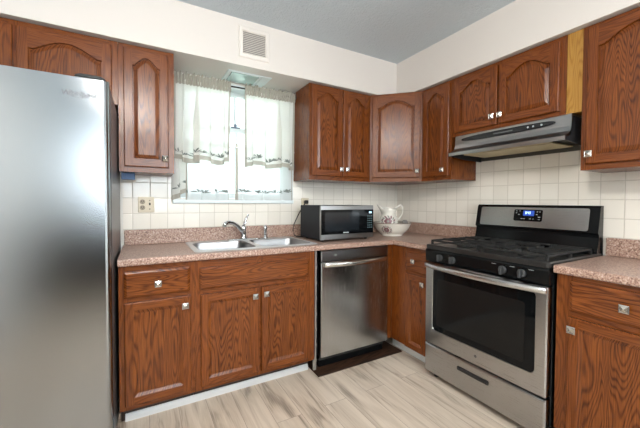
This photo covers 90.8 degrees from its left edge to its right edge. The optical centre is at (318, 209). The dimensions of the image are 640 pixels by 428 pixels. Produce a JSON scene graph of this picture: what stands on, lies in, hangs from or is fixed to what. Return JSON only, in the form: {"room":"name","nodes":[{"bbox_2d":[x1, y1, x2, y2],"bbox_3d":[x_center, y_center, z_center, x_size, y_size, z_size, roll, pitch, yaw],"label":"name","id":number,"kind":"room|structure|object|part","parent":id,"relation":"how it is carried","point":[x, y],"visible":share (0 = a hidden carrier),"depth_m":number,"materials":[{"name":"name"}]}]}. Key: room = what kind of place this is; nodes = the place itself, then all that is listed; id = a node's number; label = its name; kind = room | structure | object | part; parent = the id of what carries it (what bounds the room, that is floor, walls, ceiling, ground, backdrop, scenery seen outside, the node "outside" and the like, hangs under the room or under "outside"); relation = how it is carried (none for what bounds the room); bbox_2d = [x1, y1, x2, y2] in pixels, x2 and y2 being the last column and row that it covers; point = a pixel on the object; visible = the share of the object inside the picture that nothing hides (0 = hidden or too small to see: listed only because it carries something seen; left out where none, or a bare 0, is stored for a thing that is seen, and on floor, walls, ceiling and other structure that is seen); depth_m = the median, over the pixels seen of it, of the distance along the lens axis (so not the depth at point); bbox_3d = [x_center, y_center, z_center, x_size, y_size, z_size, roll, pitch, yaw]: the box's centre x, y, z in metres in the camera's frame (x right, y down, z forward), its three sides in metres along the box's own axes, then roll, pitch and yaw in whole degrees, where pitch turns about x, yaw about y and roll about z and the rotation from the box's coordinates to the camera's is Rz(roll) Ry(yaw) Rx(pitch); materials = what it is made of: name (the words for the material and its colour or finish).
{"room":"kitchen","nodes":[
{"label":"kitchen","id":0,"kind":"room"},
{"bbox_2d":[118,73,391,311],"bbox_3d":[-0.732,-0.082,2.546,3.700,2.457,0.140,-1,2,-29],"label":"wall","id":1,"kind":"structure","parent":0,"point":[232,83],"depth_m":2.13,"materials":[{"name":"white paint"}]},
{"bbox_2d":[0,17,118,115],"bbox_3d":[-1.659,-0.795,1.720,0.966,0.366,0.338,-1,2,-29],"label":"upper cabinet","id":2,"kind":"object","parent":1,"relation":"attached to","point":[25,45],"visible":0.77,"depth_m":1.70,"materials":[{"name":"brown wood"}]},
{"bbox_3d":[-1.769,-0.785,1.506,0.455,0.320,0.019,-1,2,-29],"label":"door","id":3,"kind":"part","parent":2,"relation":"part of","materials":[{"name":"brown wood"}]},
{"bbox_3d":[-1.377,-0.788,1.726,0.412,0.320,0.019,-1,2,-29],"label":"door","id":4,"kind":"part","parent":2,"relation":"part of","materials":[{"name":"brown wood"}]},
{"bbox_2d":[118,42,173,176],"bbox_3d":[-1.108,-0.607,2.034,0.298,0.754,0.338,-1,2,-29],"label":"upper cabinet","id":5,"kind":"object","parent":1,"relation":"attached to","point":[145,75],"visible":1,"depth_m":1.91,"materials":[{"name":"brown wood"}]},
{"bbox_2d":[121,172,134,179],"bbox_3d":[-1.173,-0.204,1.942,0.073,0.044,0.025,-1,2,-29],"label":"box","id":6,"kind":"object","parent":5,"relation":"attached to","point":[124,175],"visible":1,"depth_m":1.93,"materials":[{"name":"blue plastic"}]},
{"bbox_3d":[-0.950,-0.314,1.952,0.034,0.034,0.027,-1,2,-29],"label":"knob","id":7,"kind":"part","parent":5,"relation":"part of","materials":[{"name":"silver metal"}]},
{"bbox_2d":[138,197,153,211],"bbox_3d":[-1.196,-0.033,2.187,0.100,0.108,0.018,-1,2,-29],"label":"wall outlet","id":8,"kind":"object","parent":1,"relation":"attached to","point":[145,204],"visible":1,"depth_m":2.19,"materials":[{"name":"beige plastic"}]},
{"bbox_2d":[172,84,293,203],"bbox_3d":[-0.670,-0.513,2.552,0.950,0.930,0.170,-1,2,-29],"label":"window","id":9,"kind":"structure","parent":1,"relation":"in","point":[236,93],"depth_m":2.54,"materials":[{"name":"white plastic"}]},
{"bbox_3d":[-0.671,-0.372,2.561,0.831,0.563,0.030,-1,2,-29],"label":"sash","id":10,"kind":"part","parent":9,"relation":"part of","materials":[{"name":"white plastic"}]},
{"bbox_3d":[-0.650,-0.063,2.524,0.950,0.032,0.080,-1,2,-29],"label":"sill","id":11,"kind":"part","parent":9,"relation":"part of","materials":[{"name":"white plastic"}]},
{"bbox_3d":[-0.689,-0.783,2.585,0.831,0.328,0.030,-1,2,-29],"label":"sash","id":12,"kind":"part","parent":9,"relation":"part of","materials":[{"name":"white plastic"}]},
{"bbox_3d":[-0.611,-0.938,2.439,0.963,0.025,0.026,-1,2,-29],"label":"curtain rod","id":13,"kind":"object","parent":9,"relation":"attached to","visible":0},
{"bbox_2d":[174,70,230,164],"bbox_3d":[-0.844,-0.655,2.306,0.398,0.643,0.053,-1,2,-29],"label":"curtain","id":14,"kind":"object","parent":13,"relation":"hanging from","point":[201,105],"visible":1,"depth_m":2.30,"materials":[{"name":"white fabric"}]},
{"bbox_2d":[245,83,295,169],"bbox_3d":[-0.386,-0.654,2.560,0.430,0.653,0.049,-1,2,-29],"label":"curtain","id":15,"kind":"object","parent":13,"relation":"hanging from","point":[269,113],"visible":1,"depth_m":2.56,"materials":[{"name":"white fabric"}]},
{"bbox_3d":[-0.626,-0.481,2.473,0.950,0.008,0.008,-1,2,-29],"label":"curtain rod","id":16,"kind":"object","parent":9,"relation":"attached to","visible":0},
{"bbox_2d":[172,158,185,199],"bbox_3d":[-1.000,-0.261,2.276,0.113,0.415,0.017,-1,2,-29],"label":"curtain","id":17,"kind":"object","parent":16,"relation":"hanging from","point":[179,176],"visible":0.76,"depth_m":2.27,"materials":[{"name":"white fabric"}]},
{"bbox_2d":[186,160,228,199],"bbox_3d":[-0.828,-0.290,2.362,0.315,0.438,0.016,-1,2,-29],"label":"curtain","id":18,"kind":"object","parent":16,"relation":"hanging from","point":[205,180],"visible":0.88,"depth_m":2.36,"materials":[{"name":"white fabric"}]},
{"bbox_2d":[235,144,292,199],"bbox_3d":[-0.441,-0.294,2.582,0.490,0.438,0.017,-1,2,-29],"label":"curtain","id":19,"kind":"object","parent":16,"relation":"hanging from","point":[255,182],"visible":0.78,"depth_m":2.56,"materials":[{"name":"white fabric"}]},
{"bbox_2d":[221,69,271,86],"bbox_3d":[-0.549,-0.988,2.400,0.330,0.011,0.220,-1,2,-29],"label":"recessed light","id":20,"kind":"object","parent":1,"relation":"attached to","point":[233,75],"visible":0.91,"depth_m":2.37,"materials":[{"name":"white glass"}]},
{"bbox_2d":[226,72,258,84],"bbox_3d":[-0.576,-0.988,2.382,0.205,0.010,0.173,-1,2,-29],"label":"diffuser","id":21,"kind":"object","parent":20,"relation":"attached to","point":[238,77],"depth_m":2.35,"materials":[{"name":"grey"}]},
{"bbox_2d":[239,25,268,62],"bbox_3d":[-0.448,-1.149,2.197,0.218,0.210,0.012,-1,2,-29],"label":"air vent","id":22,"kind":"object","parent":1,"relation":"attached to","point":[253,44],"visible":1,"depth_m":2.19,"materials":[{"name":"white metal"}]},
{"bbox_2d":[122,174,396,233],"bbox_3d":[-0.249,-0.073,2.733,2.464,0.465,0.007,-1,2,-29],"label":"backsplash","id":23,"kind":"structure","parent":1,"relation":"attached to","point":[166,214],"depth_m":2.49,"materials":[{"name":"beige tile"}]},
{"bbox_2d":[124,222,475,244],"bbox_3d":[-0.014,0.193,2.320,2.453,0.102,0.950,-1,2,-29],"label":"backsplash","id":24,"kind":"structure","parent":1,"relation":"attached to","point":[175,235],"depth_m":2.46,"materials":[{"name":"pink laminate"}]},
{"bbox_2d":[301,198,308,204],"bbox_3d":[-0.121,-0.045,2.795,0.072,0.112,0.010,-1,2,-29],"label":"wall outlet","id":25,"kind":"object","parent":1,"relation":"attached to","point":[302,199],"visible":0.26,"depth_m":2.79,"materials":[{"name":"beige"}]},
{"bbox_2d":[0,0,639,94],"bbox_3d":[0.641,-1.086,0.083,3.500,0.312,5.450,-1,2,-29],"label":"soffit","id":26,"kind":"object","parent":1,"relation":"attached to","point":[201,40],"depth_m":2.05,"materials":[{"name":"white paint"}]},
{"bbox_2d":[294,83,369,183],"bbox_3d":[0.125,-0.618,2.727,0.596,0.754,0.338,-1,2,-29],"label":"upper cabinet","id":27,"kind":"object","parent":1,"relation":"attached to","point":[332,126],"visible":1,"depth_m":2.59,"materials":[{"name":"brown wood"}]},
{"bbox_3d":[0.069,-0.624,2.542,0.289,0.708,0.019,-1,2,-29],"label":"door","id":28,"kind":"part","parent":27,"relation":"part of","materials":[{"name":"brown wood"}]},
{"bbox_3d":[0.313,-0.626,2.679,0.259,0.708,0.019,-1,2,-29],"label":"door","id":29,"kind":"part","parent":27,"relation":"part of","materials":[{"name":"brown wood"}]},
{"bbox_2d":[351,91,443,184],"bbox_3d":[0.715,-0.619,2.900,0.601,0.754,0.613,-1,2,-29],"label":"upper cabinet","id":30,"kind":"object","parent":1,"relation":"attached to","point":[396,119],"visible":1,"depth_m":2.69,"materials":[{"name":"brown wood"}]},
{"bbox_3d":[0.658,-0.615,2.711,0.433,0.754,0.009,1,1,16],"label":"frame","id":31,"kind":"part","parent":30,"relation":"part of","materials":[{"name":"brown wood"}]},
{"bbox_3d":[0.657,-0.622,2.696,0.399,0.702,0.019,1,1,16],"label":"door","id":32,"kind":"part","parent":30,"relation":"part of","materials":[{"name":"brown wood"}]},
{"bbox_2d":[116,338,524,427],"bbox_3d":[0.606,1.253,0.185,3.700,0.080,5.750,-1,2,-29],"label":"floor","id":33,"kind":"structure","parent":0,"point":[397,390],"depth_m":1.89,"materials":[{"name":"beige wood"}]},
{"bbox_2d":[0,65,120,427],"bbox_3d":[-1.509,0.288,1.504,0.918,1.761,0.833,-1,2,-29],"label":"refrigerator","id":34,"kind":"object","parent":33,"relation":"on","point":[60,235],"visible":1,"depth_m":1.32,"materials":[{"name":"grey metal"}]},
{"bbox_2d":[118,261,194,421],"bbox_3d":[-1.007,0.723,1.964,0.370,0.872,0.624,-1,2,-29],"label":"base cabinet","id":35,"kind":"object","parent":33,"relation":"on","point":[157,301],"visible":0.97,"depth_m":1.72,"materials":[{"name":"brown wood"}]},
{"bbox_3d":[-0.872,0.395,1.714,0.320,0.140,0.019,-1,2,-29],"label":"drawer","id":36,"kind":"part","parent":35,"relation":"part of","materials":[{"name":"brown wood"}]},
{"bbox_3d":[-0.872,0.762,1.725,0.324,0.546,0.019,-1,2,-29],"label":"door","id":37,"kind":"part","parent":35,"relation":"part of","materials":[{"name":"brown wood"}]},
{"bbox_3d":[-0.862,0.400,1.694,0.034,0.034,0.027,-1,2,-29],"label":"knob","id":38,"kind":"part","parent":35,"relation":"part of","materials":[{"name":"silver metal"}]},
{"bbox_3d":[-0.745,0.538,1.763,0.034,0.034,0.027,-1,2,-29],"label":"knob","id":39,"kind":"part","parent":35,"relation":"part of","materials":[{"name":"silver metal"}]},
{"bbox_2d":[125,364,307,421],"bbox_3d":[-0.572,1.141,2.009,1.126,0.040,0.012,-1,2,-29],"label":"baseboard","id":40,"kind":"structure","parent":33,"relation":"on","point":[162,407],"depth_m":1.95,"materials":[{"name":"white paint"}]},
{"bbox_2d":[193,251,316,394],"bbox_3d":[-0.492,0.718,2.253,0.808,0.872,0.624,-1,2,-29],"label":"base cabinet","id":41,"kind":"object","parent":33,"relation":"on","point":[254,315],"depth_m":1.97,"materials":[{"name":"brown wood"}]},
{"bbox_3d":[-0.532,0.762,1.915,0.349,0.540,0.019,-1,2,-29],"label":"door","id":42,"kind":"part","parent":41,"relation":"part of","materials":[{"name":"brown wood"}]},
{"bbox_3d":[-0.393,0.541,1.961,0.034,0.034,0.027,-1,2,-29],"label":"knob","id":43,"kind":"part","parent":41,"relation":"part of","materials":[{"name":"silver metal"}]},
{"bbox_3d":[-0.330,0.535,1.996,0.034,0.034,0.027,-1,2,-29],"label":"knob","id":44,"kind":"part","parent":41,"relation":"part of","materials":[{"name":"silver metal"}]},
{"bbox_3d":[-0.216,0.759,2.093,0.344,0.540,0.019,-1,2,-29],"label":"door","id":45,"kind":"part","parent":41,"relation":"part of","materials":[{"name":"brown wood"}]},
{"bbox_2d":[117,222,475,266],"bbox_3d":[-0.016,0.212,2.319,2.459,0.140,0.950,-1,2,-29],"label":"countertop","id":46,"kind":"structure","parent":41,"relation":"on","point":[145,246],"depth_m":2.28,"materials":[{"name":"stone"}]},
{"bbox_2d":[222,214,259,240],"bbox_3d":[-0.615,0.135,2.402,0.137,0.195,0.348,1,2,38],"label":"faucet","id":47,"kind":"object","parent":46,"relation":"on","point":[242,229],"visible":1,"depth_m":2.42,"materials":[{"name":"silver metal"}]},
{"bbox_3d":[-0.626,0.140,2.340,0.034,0.122,0.242,1,2,24],"label":"spout","id":48,"kind":"part","parent":47,"relation":"part of","materials":[{"name":"silver metal"}]},
{"bbox_3d":[-0.583,0.228,2.446,0.250,0.008,0.056,-1,2,-29],"label":"plate","id":49,"kind":"part","parent":47,"relation":"part of","materials":[{"name":"silver metal"}]},
{"bbox_3d":[-0.571,0.086,2.450,0.059,0.099,0.030,-1,2,-29],"label":"lever","id":50,"kind":"part","parent":47,"relation":"part of","materials":[{"name":"silver metal"}]},
{"bbox_2d":[186,236,316,252],"bbox_3d":[-0.483,0.324,2.261,0.828,0.172,0.511,-1,2,-29],"label":"sink","id":51,"kind":"object","parent":46,"relation":"in","point":[214,245],"visible":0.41,"depth_m":2.31,"materials":[{"name":"silver metal"}]},
{"bbox_2d":[193,241,254,249],"bbox_3d":[-0.643,0.326,2.132,0.358,0.172,0.379,-1,2,-29],"label":"basin","id":52,"kind":"object","parent":51,"relation":"in","point":[218,245],"depth_m":2.28,"materials":[{"name":"silver metal"}]},
{"bbox_2d":[262,225,267,237],"bbox_3d":[-0.430,0.177,2.530,0.048,0.106,0.048,-1,2,-29],"label":"sprayer","id":53,"kind":"object","parent":51,"relation":"on","point":[264,226],"visible":1,"depth_m":2.52,"materials":[{"name":"silver metal"}]},
{"bbox_2d":[249,238,309,245],"bbox_3d":[-0.293,0.323,2.328,0.366,0.172,0.379,-1,2,-29],"label":"basin","id":54,"kind":"object","parent":51,"relation":"in","point":[271,241],"depth_m":2.48,"materials":[{"name":"silver metal"}]},
{"bbox_2d":[292,200,308,236],"bbox_3d":[-0.142,0.076,2.705,0.074,0.312,0.193,1,2,36],"label":"power cord","id":55,"kind":"object","parent":46,"relation":"on","point":[305,201],"visible":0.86,"depth_m":2.69,"materials":[{"name":"black rubber"}]},
{"bbox_2d":[301,205,372,241],"bbox_3d":[0.146,0.102,2.594,0.494,0.272,0.345,-1,2,-29],"label":"microwave","id":56,"kind":"object","parent":46,"relation":"on","point":[318,222],"visible":1,"depth_m":2.44,"materials":[{"name":"black paint"}]},
{"bbox_3d":[0.229,0.095,2.446,0.485,0.186,0.004,-1,2,-29],"label":"glass door","id":57,"kind":"part","parent":56,"relation":"part of","materials":[{"name":"black glass"}]},
{"bbox_2d":[373,221,411,236],"bbox_3d":[0.654,0.175,2.829,0.347,0.118,0.347,-1,2,-29],"label":"bowl","id":58,"kind":"object","parent":46,"relation":"on","point":[386,229],"visible":0.87,"depth_m":2.72,"materials":[{"name":"beige ceramic"}]},
{"bbox_2d":[382,226,391,233],"bbox_3d":[0.584,0.175,2.714,0.094,0.074,0.054,1,2,40],"label":"print","id":59,"kind":"object","parent":58,"relation":"attached to","point":[385,229],"depth_m":2.71,"materials":[{"name":"red"}]},
{"bbox_2d":[377,204,402,223],"bbox_3d":[0.633,0.084,2.832,0.215,0.267,0.161,-1,2,-29],"label":"pitcher","id":60,"kind":"object","parent":58,"relation":"in","point":[388,215],"visible":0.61,"depth_m":2.77,"materials":[{"name":"beige ceramic"}]},
{"bbox_2d":[381,215,394,222],"bbox_3d":[0.607,0.104,2.764,0.121,0.104,0.028,1,1,16],"label":"print","id":61,"kind":"object","parent":60,"relation":"attached to","point":[384,218],"depth_m":2.76,"materials":[{"name":"red"}]},
{"bbox_3d":[0.718,0.029,2.827,0.079,0.157,0.022,0,1,-2],"label":"handle","id":62,"kind":"part","parent":60,"relation":"part of","materials":[{"name":"beige ceramic"}]},
{"bbox_3d":[-0.032,0.716,2.236,0.022,0.845,0.034,-1,2,-29],"label":"metal strip","id":63,"kind":"part","parent":41,"relation":"part of","materials":[{"name":"silver metal"}]},
{"bbox_2d":[308,341,401,376],"bbox_3d":[0.281,1.149,2.463,0.775,0.010,0.225,-1,2,-29],"label":"board","id":64,"kind":"object","parent":33,"relation":"on","point":[387,349],"visible":0.58,"depth_m":2.38,"materials":[{"name":"brown wood"}]},
{"bbox_2d":[316,245,387,366],"bbox_3d":[0.161,0.711,2.581,0.610,0.858,0.592,-1,2,-29],"label":"dishwasher","id":65,"kind":"object","parent":64,"relation":"on","point":[352,283],"visible":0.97,"depth_m":2.34,"materials":[{"name":"silver metal"}]},
{"bbox_3d":[0.248,1.094,2.432,0.590,0.078,0.035,-1,2,-29],"label":"toe panel","id":66,"kind":"part","parent":65,"relation":"part of","materials":[{"name":"black ceramic"}]},
{"bbox_3d":[0.297,0.389,2.334,0.566,0.038,0.045,-1,2,-29],"label":"handle","id":67,"kind":"part","parent":65,"relation":"part of","materials":[{"name":"metal"}]},
{"bbox_2d":[387,245,428,356],"bbox_3d":[0.907,0.718,2.539,0.642,0.872,0.396,-1,2,-29],"label":"base cabinet","id":68,"kind":"object","parent":33,"relation":"on","point":[406,323],"visible":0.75,"depth_m":2.39,"materials":[{"name":"brown wood"}]},
{"bbox_3d":[0.716,0.769,2.334,0.019,0.564,0.211,-1,2,-29],"label":"door","id":69,"kind":"part","parent":68,"relation":"part of","materials":[{"name":"brown wood"}]},
{"bbox_3d":[0.718,0.392,2.324,0.019,0.155,0.211,-1,2,-29],"label":"drawer","id":70,"kind":"part","parent":68,"relation":"part of","materials":[{"name":"brown wood"}]},
{"bbox_2d":[393,339,424,362],"bbox_3d":[0.747,1.121,2.495,0.015,0.068,0.455,-1,2,-29],"label":"baseboard","id":71,"kind":"structure","parent":33,"relation":"on","point":[396,343],"depth_m":2.53,"materials":[{"name":"white paint"}]},
{"bbox_2d":[425,204,603,427],"bbox_3d":[1.167,0.571,2.004,0.665,1.196,0.764,-1,2,-29],"label":"gas range","id":72,"kind":"object","parent":33,"relation":"on","point":[490,330],"visible":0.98,"depth_m":1.83,"materials":[{"name":"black metal"}]},
{"bbox_3d":[0.789,0.320,2.080,0.034,0.044,0.044,-1,2,-29],"label":"burner knob","id":73,"kind":"part","parent":72,"relation":"part of","materials":[{"name":"grey plastic"}]},
{"bbox_3d":[0.836,0.322,1.997,0.034,0.044,0.044,-1,2,-29],"label":"burner knob","id":74,"kind":"part","parent":72,"relation":"part of","materials":[{"name":"grey plastic"}]},
{"bbox_3d":[0.980,0.236,2.117,0.100,0.026,0.100,-1,2,-29],"label":"burner","id":75,"kind":"part","parent":72,"relation":"part of","materials":[{"name":"black metal"}]},
{"bbox_3d":[0.916,0.994,1.891,0.006,0.024,0.204,-1,2,-29],"label":"handle","id":76,"kind":"part","parent":72,"relation":"part of","materials":[{"name":"black plastic"}]},
{"bbox_3d":[0.936,0.614,1.871,0.011,0.420,0.639,-1,2,-29],"label":"glass panel","id":77,"kind":"part","parent":72,"relation":"part of","materials":[{"name":"black glass"}]},
{"bbox_3d":[0.903,0.390,1.850,0.056,0.035,0.750,-1,2,-29],"label":"handle","id":78,"kind":"part","parent":72,"relation":"part of","materials":[{"name":"metal"}]},
{"bbox_3d":[0.944,1.030,1.891,0.041,0.192,0.756,-1,2,-29],"label":"storage drawer","id":79,"kind":"part","parent":72,"relation":"part of","materials":[{"name":"metal"}]},
{"bbox_3d":[0.945,0.649,1.881,0.042,0.554,0.756,-1,2,-29],"label":"oven door","id":80,"kind":"part","parent":72,"relation":"part of","materials":[{"name":"metal"}]},
{"bbox_3d":[0.947,0.321,1.873,0.046,0.085,0.762,-1,2,-29],"label":"control panel","id":81,"kind":"part","parent":72,"relation":"part of","materials":[{"name":"black metal"}]},
{"bbox_3d":[0.992,0.330,1.719,0.034,0.044,0.044,-1,2,-29],"label":"burner knob","id":82,"kind":"part","parent":72,"relation":"part of","materials":[{"name":"grey plastic"}]},
{"bbox_2d":[426,241,601,267],"bbox_3d":[1.192,0.261,2.009,0.605,0.028,0.764,-1,2,-29],"label":"cooktop","id":83,"kind":"object","parent":72,"relation":"in","point":[488,255],"depth_m":1.80,"materials":[{"name":"metal"}]},
{"bbox_3d":[1.040,0.332,1.632,0.034,0.044,0.044,-1,2,-29],"label":"burner knob","id":84,"kind":"part","parent":72,"relation":"part of","materials":[{"name":"grey plastic"}]},
{"bbox_3d":[1.411,0.041,2.133,0.017,0.078,0.180,-1,2,-29],"label":"clock panel","id":85,"kind":"part","parent":72,"relation":"part of","materials":[{"name":"black plastic"}]},
{"bbox_3d":[1.174,0.246,1.772,0.100,0.026,0.100,-1,2,-29],"label":"burner","id":86,"kind":"part","parent":72,"relation":"part of","materials":[{"name":"black metal"}]},
{"bbox_3d":[1.411,0.053,2.133,0.027,0.132,0.672,-1,2,-29],"label":"steel panel","id":87,"kind":"part","parent":72,"relation":"part of","materials":[{"name":"silver metal"}]},
{"bbox_2d":[554,273,639,427],"bbox_3d":[1.597,0.752,1.329,0.624,0.872,0.818,-1,2,-29],"label":"base cabinet","id":88,"kind":"object","parent":33,"relation":"on","point":[597,351],"visible":0.94,"depth_m":1.41,"materials":[{"name":"brown wood"}]},
{"bbox_3d":[1.174,0.561,1.468,0.027,0.034,0.034,-1,2,-29],"label":"knob","id":89,"kind":"part","parent":88,"relation":"part of","materials":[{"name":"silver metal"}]},
{"bbox_2d":[553,238,639,286],"bbox_3d":[1.615,0.246,1.304,0.608,0.140,0.862,-1,2,-29],"label":"countertop","id":90,"kind":"structure","parent":88,"relation":"on","point":[620,264],"depth_m":1.52,"materials":[{"name":"pink laminate"}]},
{"bbox_2d":[606,238,639,258],"bbox_3d":[1.871,0.224,1.448,0.020,0.102,0.862,-1,2,-29],"label":"backsplash","id":91,"kind":"structure","parent":90,"relation":"on","point":[627,248],"depth_m":1.75,"materials":[{"name":"stone"}]},
{"bbox_3d":[1.271,0.786,1.345,0.019,0.546,0.364,-1,2,-29],"label":"door","id":92,"kind":"part","parent":88,"relation":"part of","materials":[{"name":"brown wood"}]},
{"bbox_3d":[1.284,0.413,1.317,0.019,0.144,0.400,-1,2,-29],"label":"drawer","id":93,"kind":"part","parent":88,"relation":"part of","materials":[{"name":"brown wood"}]},
{"bbox_3d":[1.264,0.413,1.306,0.027,0.034,0.034,-1,2,-29],"label":"knob","id":94,"kind":"part","parent":88,"relation":"part of","materials":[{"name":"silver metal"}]},
{"bbox_2d":[178,0,515,63],"bbox_3d":[0.618,-1.283,0.121,3.700,0.080,5.750,-1,2,-29],"label":"ceiling","id":95,"kind":"structure","parent":0,"point":[394,31],"depth_m":2.14,"materials":[{"name":"grey paint"}]},
{"bbox_3d":[2.230,-0.027,0.947,0.100,2.457,5.550,-1,2,-29],"label":"wall","id":96,"kind":"structure","parent":0,"visible":0},
{"bbox_2d":[422,79,475,182],"bbox_3d":[1.046,-0.610,2.579,0.338,0.754,0.294,-1,2,-29],"label":"upper cabinet","id":97,"kind":"object","parent":96,"relation":"attached to","point":[438,142],"visible":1,"depth_m":2.48,"materials":[{"name":"brown wood"}]},
{"bbox_3d":[0.931,-0.615,2.514,0.019,0.704,0.254,-1,2,-29],"label":"door","id":98,"kind":"part","parent":97,"relation":"part of","materials":[{"name":"brown wood"}]},
{"bbox_3d":[0.948,-0.609,2.523,0.019,0.754,0.294,-1,2,-29],"label":"frame","id":99,"kind":"part","parent":97,"relation":"part of","materials":[{"name":"brown wood"}]},
{"bbox_2d":[452,35,567,137],"bbox_3d":[1.299,-0.756,2.126,0.338,0.437,0.732,-1,2,-29],"label":"upper cabinet","id":100,"kind":"object","parent":96,"relation":"attached to","point":[530,85],"visible":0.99,"depth_m":1.97,"materials":[{"name":"brown wood"}]},
{"bbox_3d":[1.095,-0.758,2.218,0.019,0.388,0.327,-1,2,-29],"label":"door","id":101,"kind":"part","parent":100,"relation":"part of","materials":[{"name":"brown wood"}]},
{"bbox_3d":[1.142,-0.615,2.091,0.027,0.034,0.034,-1,2,-29],"label":"knob","id":102,"kind":"part","parent":100,"relation":"part of","materials":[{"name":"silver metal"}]},
{"bbox_3d":[1.168,-0.614,2.044,0.027,0.034,0.034,-1,2,-29],"label":"knob","id":103,"kind":"part","parent":100,"relation":"part of","materials":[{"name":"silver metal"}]},
{"bbox_2d":[449,113,581,161],"bbox_3d":[1.299,-0.448,2.092,0.382,0.171,0.730,-1,2,-29],"label":"range hood","id":104,"kind":"object","parent":100,"relation":"attached to","point":[558,134],"visible":0.95,"depth_m":1.97,"materials":[{"name":"metal"}]},
{"bbox_3d":[1.124,-0.451,2.410,0.375,0.159,0.004,-1,2,-29],"label":"panel","id":105,"kind":"part","parent":104,"relation":"part of","materials":[{"name":"black"}]},
{"bbox_3d":[1.335,-0.444,2.112,0.290,0.153,0.721,-1,2,-29],"label":"panel","id":106,"kind":"part","parent":104,"relation":"part of","materials":[{"name":"grey metal"}]},
{"bbox_3d":[1.479,-0.433,1.777,0.375,0.159,0.004,-1,2,-29],"label":"panel","id":107,"kind":"part","parent":104,"relation":"part of","materials":[{"name":"black"}]},
{"bbox_3d":[1.265,-0.750,1.916,0.019,0.388,0.344,-1,2,-29],"label":"door","id":108,"kind":"part","parent":100,"relation":"part of","materials":[{"name":"brown wood"}]},
{"bbox_2d":[566,29,583,115],"bbox_3d":[1.513,-0.746,1.784,0.280,0.438,0.071,-1,2,-29],"label":"board","id":109,"kind":"object","parent":100,"relation":"attached to","point":[575,39],"visible":0.43,"depth_m":1.71,"materials":[{"name":"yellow wood"}]},
{"bbox_2d":[397,150,639,255],"bbox_3d":[1.560,-0.129,2.031,0.007,0.800,3.000,-1,2,-29],"label":"backsplash","id":110,"kind":"structure","parent":96,"relation":"attached to","point":[555,178],"depth_m":2.17,"materials":[{"name":"beige tile"}]},
{"bbox_2d":[580,7,639,172],"bbox_3d":[1.731,-0.576,1.360,0.338,0.754,0.886,-1,2,-29],"label":"upper cabinet","id":111,"kind":"object","parent":96,"relation":"attached to","point":[610,128],"visible":1,"depth_m":1.57,"materials":[{"name":"brown wood"}]},
{"bbox_3d":[1.398,-0.288,1.639,0.027,0.034,0.034,-1,2,-29],"label":"knob","id":112,"kind":"part","parent":111,"relation":"part of","materials":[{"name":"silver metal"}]}
]}

